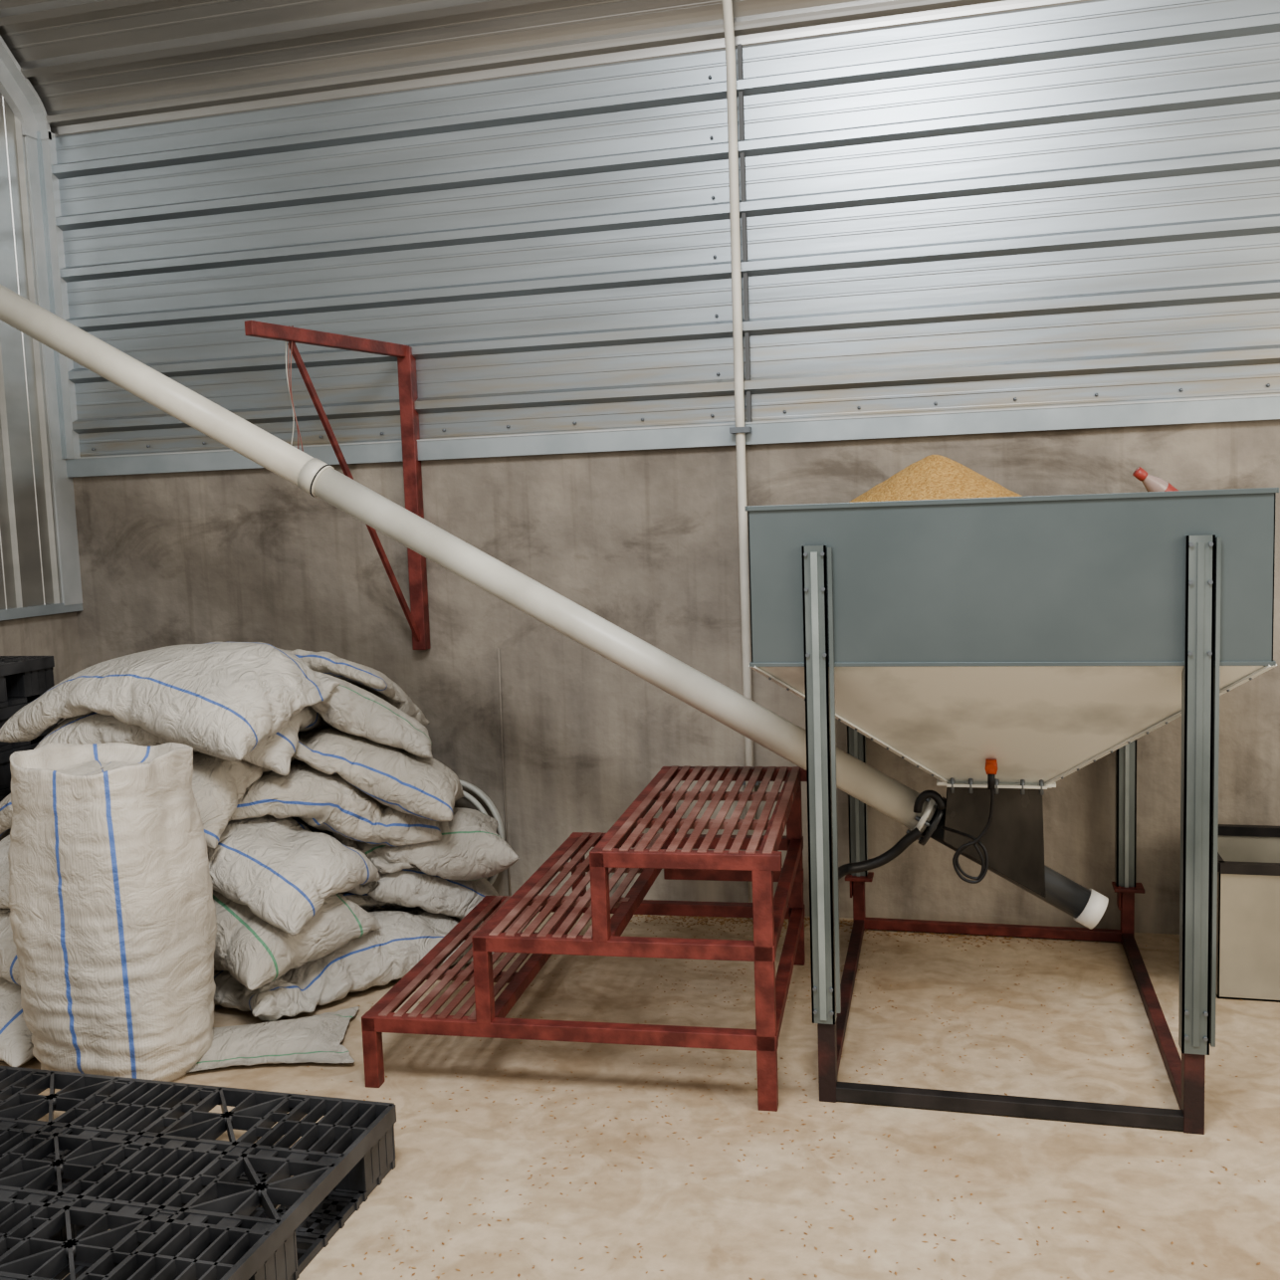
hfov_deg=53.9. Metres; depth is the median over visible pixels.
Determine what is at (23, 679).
pallet
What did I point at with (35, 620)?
wall
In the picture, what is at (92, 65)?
ceiling
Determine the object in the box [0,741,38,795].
pallet
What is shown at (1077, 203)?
wall
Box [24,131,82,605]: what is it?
trim
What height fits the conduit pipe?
3.351 m
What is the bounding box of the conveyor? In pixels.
[0,284,1108,929]
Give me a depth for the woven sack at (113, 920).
3.32 m
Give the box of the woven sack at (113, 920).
[7,742,216,1081]
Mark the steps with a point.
(505, 918)
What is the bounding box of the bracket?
[244,320,430,649]
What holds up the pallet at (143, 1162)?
on the floor
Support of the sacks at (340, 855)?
on the floor
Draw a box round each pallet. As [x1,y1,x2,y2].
[0,655,54,707]
[0,701,57,751]
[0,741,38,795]
[0,792,10,803]
[0,1066,396,1279]
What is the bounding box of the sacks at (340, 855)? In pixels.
[0,640,521,1072]
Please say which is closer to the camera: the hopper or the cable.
the hopper
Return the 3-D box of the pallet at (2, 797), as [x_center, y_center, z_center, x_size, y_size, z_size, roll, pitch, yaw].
[-2.387,0.614,4.410,0.374,0.149,0.634,0,6,15]
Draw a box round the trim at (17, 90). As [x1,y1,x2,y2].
[0,35,51,140]
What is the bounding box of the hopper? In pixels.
[744,454,1279,1134]
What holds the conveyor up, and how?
attached to the hopper
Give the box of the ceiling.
[0,0,1089,136]
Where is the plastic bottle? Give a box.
[1132,466,1178,491]
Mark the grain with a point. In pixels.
(713, 918)
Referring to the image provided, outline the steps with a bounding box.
[361,765,807,1111]
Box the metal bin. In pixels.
[1216,824,1279,1002]
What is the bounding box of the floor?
[0,911,1279,1279]
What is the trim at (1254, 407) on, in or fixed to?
attached to the wall at (1077, 203)
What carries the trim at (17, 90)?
attached to the wall at (35, 620)
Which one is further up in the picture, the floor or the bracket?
the bracket
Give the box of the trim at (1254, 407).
[65,394,1279,477]
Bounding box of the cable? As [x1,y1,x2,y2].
[497,647,511,895]
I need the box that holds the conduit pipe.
[721,0,760,920]
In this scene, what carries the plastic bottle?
in the hopper
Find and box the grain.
[305,914,1266,1279]
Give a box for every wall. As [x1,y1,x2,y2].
[0,93,82,722]
[51,0,1279,934]
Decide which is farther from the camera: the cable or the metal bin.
the cable
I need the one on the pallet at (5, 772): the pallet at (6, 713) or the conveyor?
the pallet at (6, 713)
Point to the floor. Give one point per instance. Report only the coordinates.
(724, 1225)
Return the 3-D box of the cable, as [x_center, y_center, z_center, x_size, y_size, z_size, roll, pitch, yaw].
[-0.527,0.529,4.875,0.014,1.000,0.009,0,6,15]

